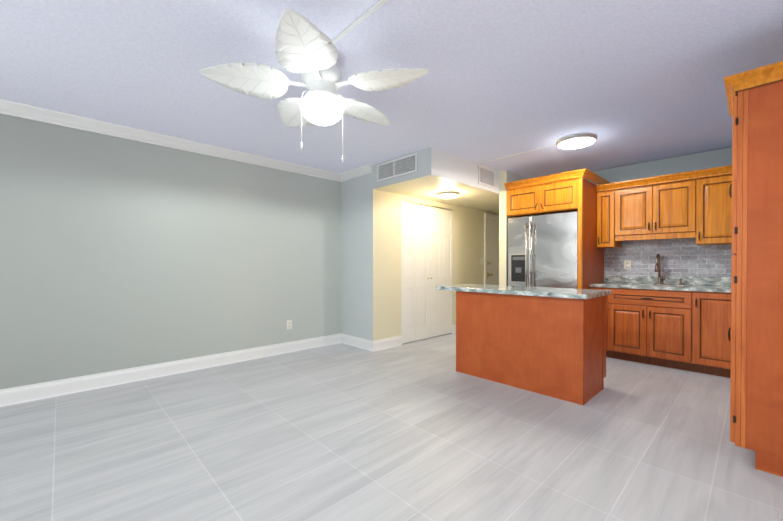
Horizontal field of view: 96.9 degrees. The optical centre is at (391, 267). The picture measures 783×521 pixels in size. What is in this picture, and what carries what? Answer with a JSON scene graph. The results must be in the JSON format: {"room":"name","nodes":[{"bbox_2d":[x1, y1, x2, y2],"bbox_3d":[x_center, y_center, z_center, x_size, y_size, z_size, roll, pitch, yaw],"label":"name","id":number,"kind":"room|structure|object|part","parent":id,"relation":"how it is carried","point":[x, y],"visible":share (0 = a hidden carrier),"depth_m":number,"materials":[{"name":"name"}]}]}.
{"room":"kitchen","nodes":[
{"label":"kitchen","id":0,"kind":"room"},
{"bbox_2d":[0,114,340,389],"bbox_3d":[-2.432,-0.116,3.528,4.820,2.440,0.120,0,1,-44],"label":"wall","id":1,"kind":"structure","parent":0,"point":[117,253],"depth_m":3.44,"materials":[{"name":"grey paint"}]},
{"bbox_2d":[0,99,372,181],"bbox_3d":[-2.152,-1.284,3.211,4.600,0.098,0.710,0,1,-44],"label":"crown molding","id":2,"kind":"structure","parent":1,"relation":"attached to","point":[20,110],"depth_m":3.48,"materials":[{"name":"white"}]},
{"bbox_2d":[0,333,401,406],"bbox_3d":[-1.956,1.038,3.406,5.128,0.135,0.726,0,1,-44],"label":"baseboard","id":3,"kind":"structure","parent":1,"relation":"attached to","point":[25,393],"depth_m":3.57,"materials":[{"name":"white wood"}]},
{"bbox_2d":[287,320,291,329],"bbox_3d":[-1.324,0.738,4.500,0.075,0.118,0.010,0,1,-44],"label":"outlet","id":4,"kind":"object","parent":1,"relation":"attached to","point":[289,324],"visible":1,"depth_m":4.50,"materials":[{"name":"white plastic"}]},
{"bbox_2d":[341,175,366,338],"bbox_3d":[-0.528,-0.127,4.937,0.120,2.440,0.710,0,1,-44],"label":"wall","id":5,"kind":"structure","parent":0,"point":[353,256],"depth_m":4.84,"materials":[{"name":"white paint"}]},
{"bbox_2d":[0,333,782,520],"bbox_3d":[0.656,1.138,3.112,8.700,0.060,5.000,0,1,-44],"label":"floor","id":6,"kind":"structure","parent":0,"point":[421,430],"depth_m":2.14,"materials":[{"name":"tile"}]},
{"bbox_2d":[456,292,606,404],"bbox_3d":[1.346,0.675,3.462,0.634,0.860,1.247,0,1,-44],"label":"kitchen island","id":7,"kind":"object","parent":6,"relation":"on","point":[549,341],"depth_m":3.11,"materials":[{"name":"brown wood"}]},
{"bbox_2d":[436,284,611,299],"bbox_3d":[1.265,0.224,3.531,0.700,0.039,1.525,0,1,-44],"label":"island countertop","id":8,"kind":"structure","parent":7,"relation":"on","point":[501,290],"depth_m":3.21,"materials":[{"name":"grey stone"}]},
{"bbox_2d":[508,211,577,288],"bbox_3d":[2.213,0.199,4.731,1.002,1.768,0.890,0,1,-44],"label":"refrigerator","id":9,"kind":"object","parent":6,"relation":"on","point":[543,250],"visible":0.46,"depth_m":4.39,"materials":[{"name":"grey metal"}]},
{"bbox_2d":[504,168,610,288],"bbox_3d":[2.248,-0.028,4.708,1.017,2.245,1.011,0,1,-44],"label":"surround","id":10,"kind":"object","parent":6,"relation":"on","point":[548,194],"visible":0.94,"depth_m":4.33,"materials":[{"name":"brown wood"}]},
{"bbox_2d":[597,289,608,356],"bbox_3d":[2.759,0.667,4.465,0.621,0.860,0.200,0,1,-44],"label":"base cabinet","id":11,"kind":"object","parent":6,"relation":"on","point":[607,301],"depth_m":4.19,"materials":[{"name":"red wood"}]},
{"bbox_2d":[609,289,692,371],"bbox_3d":[3.094,0.670,4.114,0.621,0.860,0.770,0,1,-44],"label":"base cabinet","id":12,"kind":"object","parent":6,"relation":"on","point":[647,326],"depth_m":3.87,"materials":[{"name":"red wood"}]},
{"bbox_2d":[589,281,730,292],"bbox_3d":[3.375,0.222,3.807,0.633,0.039,1.998,0,1,-44],"label":"countertop","id":13,"kind":"structure","parent":12,"relation":"on","point":[606,284],"depth_m":3.89,"materials":[{"name":"grey stone"}]},
{"bbox_2d":[653,253,664,284],"bbox_3d":[3.232,0.015,4.175,0.224,0.368,0.095,0,1,-44],"label":"faucet","id":14,"kind":"object","parent":13,"relation":"on","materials":[{"name":"brown metal"}]},
{"bbox_2d":[693,293,730,377],"bbox_3d":[3.500,0.673,3.689,0.621,0.860,0.406,0,1,-44],"label":"base cabinet","id":15,"kind":"object","parent":6,"relation":"on","point":[711,311],"depth_m":3.52,"materials":[{"name":"red wood"}]},
{"bbox_2d":[724,61,782,476],"bbox_3d":[2.371,0.018,1.953,0.668,2.198,0.704,0,1,-44],"label":"pantry cabinet","id":16,"kind":"object","parent":6,"relation":"on","point":[755,100],"visible":1,"depth_m":1.92,"materials":[{"name":"brown wood"}]},
{"bbox_2d":[0,0,782,178],"bbox_3d":[0.656,-1.362,3.092,8.700,0.060,5.000,0,1,-44],"label":"ceiling","id":17,"kind":"structure","parent":0,"point":[629,82],"depth_m":2.33,"materials":[{"name":"paint"}]},
{"bbox_2d":[200,9,429,161],"bbox_3d":[-0.440,-0.993,2.245,1.308,0.663,1.305,0,1,-44],"label":"ceiling fan","id":18,"kind":"object","parent":17,"relation":"hanging from","point":[305,48],"visible":1,"depth_m":2.08,"materials":[{"name":"white"}]},
{"bbox_3d":[-0.869,-1.127,2.067,0.481,0.024,0.320,0,-9,-17],"label":"blade","id":19,"kind":"part","parent":18,"relation":"part of","materials":[{"name":"white plastic"}]},
{"bbox_3d":[-0.698,-1.131,2.567,0.320,0.024,0.481,11,-6,-35],"label":"blade","id":20,"kind":"part","parent":18,"relation":"part of","materials":[{"name":"white plastic"}]},
{"bbox_3d":[-0.446,-1.124,1.750,0.320,0.024,0.481,-9,0,1],"label":"blade","id":21,"kind":"part","parent":18,"relation":"part of","materials":[{"name":"white plastic"}]},
{"bbox_3d":[-0.440,-0.992,2.218,0.589,0.663,0.588,0,1,-44],"label":"motor","id":22,"kind":"part","parent":18,"relation":"part of","materials":[{"name":"white"}]},
{"bbox_3d":[-0.440,-0.989,2.201,0.272,0.147,0.272,0,1,-44],"label":"globe","id":23,"kind":"part","parent":18,"relation":"part of","materials":[{"name":"white glass"}]},
{"bbox_3d":[-0.170,-1.131,2.559,0.319,0.024,0.481,12,7,36],"label":"blade","id":24,"kind":"part","parent":18,"relation":"part of","materials":[{"name":"white plastic"}]},
{"bbox_3d":[-0.014,-1.127,2.054,0.481,0.024,0.319,0,9,19],"label":"blade","id":25,"kind":"part","parent":18,"relation":"part of","materials":[{"name":"white plastic"}]},
{"bbox_2d":[331,0,387,43],"bbox_3d":[0.409,-1.310,1.237,0.020,0.012,2.393,0,1,-44],"label":"conduit","id":26,"kind":"object","parent":17,"relation":"attached to","point":[371,10],"depth_m":1.84,"materials":[{"name":"white"}]},
{"bbox_2d":[477,144,555,163],"bbox_3d":[1.445,-1.334,4.102,0.015,0.010,0.983,0,1,-44],"label":"conduit","id":27,"kind":"object","parent":17,"relation":"attached to","point":[518,153],"visible":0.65,"depth_m":4.05,"materials":[{"name":"white"}]},
{"bbox_2d":[556,132,596,148],"bbox_3d":[1.920,-1.304,3.607,0.380,0.062,0.380,0,1,-44],"label":"light","id":28,"kind":"object","parent":17,"relation":"attached to","point":[577,140],"visible":1,"depth_m":3.52,"materials":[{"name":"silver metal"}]},
{"bbox_2d":[367,173,498,340],"bbox_3d":[1.162,-0.135,5.976,4.000,2.440,0.120,0,1,-44],"label":"wall","id":29,"kind":"structure","parent":0,"point":[383,264],"depth_m":4.81,"materials":[{"name":"beige paint"}]},
{"bbox_2d":[401,201,451,343],"bbox_3d":[0.565,0.060,5.343,1.196,2.036,0.093,0,1,-44],"label":"bifold door","id":30,"kind":"structure","parent":29,"relation":"in","point":[426,260],"depth_m":5.28,"materials":[{"name":"white wood"}]},
{"bbox_2d":[452,325,455,332],"bbox_3d":[1.349,1.016,6.070,0.923,0.135,0.016,0,1,-44],"label":"baseboard","id":31,"kind":"structure","parent":29,"relation":"attached to","point":[453,328],"depth_m":5.77,"materials":[{"name":"white"}]},
{"bbox_2d":[484,213,498,284],"bbox_3d":[2.112,0.034,6.735,1.020,2.090,0.091,0,1,-44],"label":"front door","id":32,"kind":"structure","parent":29,"relation":"in","point":[491,249],"depth_m":6.55,"materials":[{"name":"white wood"}]},
{"bbox_2d":[373,147,498,213],"bbox_3d":[1.509,-1.197,5.531,3.900,0.310,0.990,0,1,-44],"label":"ceiling","id":33,"kind":"structure","parent":0,"point":[438,170],"depth_m":4.37,"materials":[{"name":"beige paint"}]},
{"bbox_2d":[377,153,416,181],"bbox_3d":[0.056,-1.214,4.220,0.012,0.215,0.680,0,1,-44],"label":"ceiling vent","id":34,"kind":"object","parent":33,"relation":"in","point":[404,165],"visible":1,"depth_m":4.20,"materials":[{"name":"grey metal"}]},
{"bbox_2d":[436,191,459,198],"bbox_3d":[0.781,-1.004,4.803,0.330,0.062,0.330,0,1,-44],"label":"light","id":35,"kind":"object","parent":33,"relation":"attached to","point":[447,194],"visible":1,"depth_m":4.70,"materials":[{"name":"white glass"}]},
{"bbox_2d":[478,165,493,187],"bbox_3d":[1.262,-1.207,4.602,0.380,0.235,0.012,0,1,-44],"label":"ceiling vent","id":36,"kind":"object","parent":33,"relation":"in","point":[485,176],"visible":0.98,"depth_m":4.58,"materials":[{"name":"grey metal"}]},
{"bbox_2d":[499,170,528,284],"bbox_3d":[1.885,-0.129,5.138,0.950,2.440,0.110,0,1,-44],"label":"wall","id":37,"kind":"structure","parent":0,"point":[506,176],"depth_m":4.81,"materials":[{"name":"beige paint"}]},
{"bbox_2d":[560,147,731,184],"bbox_3d":[3.336,-0.123,4.401,0.130,2.440,3.180,0,1,-44],"label":"wall","id":38,"kind":"structure","parent":0,"point":[701,160],"depth_m":4.24,"materials":[{"name":"grey paint"}]},
{"bbox_2d":[597,189,624,248],"bbox_3d":[2.857,-0.629,4.549,0.349,0.730,0.198,0,1,-44],"label":"upper cabinet","id":39,"kind":"object","parent":38,"relation":"attached to","point":[607,238],"depth_m":4.42,"materials":[{"name":"red wood"}]},
{"bbox_3d":[3.088,-0.043,4.542,0.010,0.118,0.075,0,1,-44],"label":"plate","id":40,"kind":"part","parent":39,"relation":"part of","materials":[{"name":"white plastic"}]},
{"bbox_2d":[617,177,696,236],"bbox_3d":[3.193,-0.696,4.197,0.349,0.590,0.769,0,1,-44],"label":"upper cabinet","id":41,"kind":"object","parent":38,"relation":"attached to","point":[654,208],"depth_m":4.03,"materials":[{"name":"red wood"}]},
{"bbox_2d":[605,273,730,284],"bbox_3d":[3.596,0.151,4.017,0.022,0.100,1.998,0,1,-44],"label":"backsplash","id":42,"kind":"structure","parent":38,"relation":"attached to","point":[608,276],"depth_m":4.18,"materials":[{"name":"grey stone"}]},
{"bbox_2d":[693,173,731,244],"bbox_3d":[3.603,-0.622,3.767,0.349,0.730,0.419,0,1,-44],"label":"upper cabinet","id":43,"kind":"object","parent":38,"relation":"attached to","point":[714,202],"depth_m":3.70,"materials":[{"name":"red wood"}]}
]}

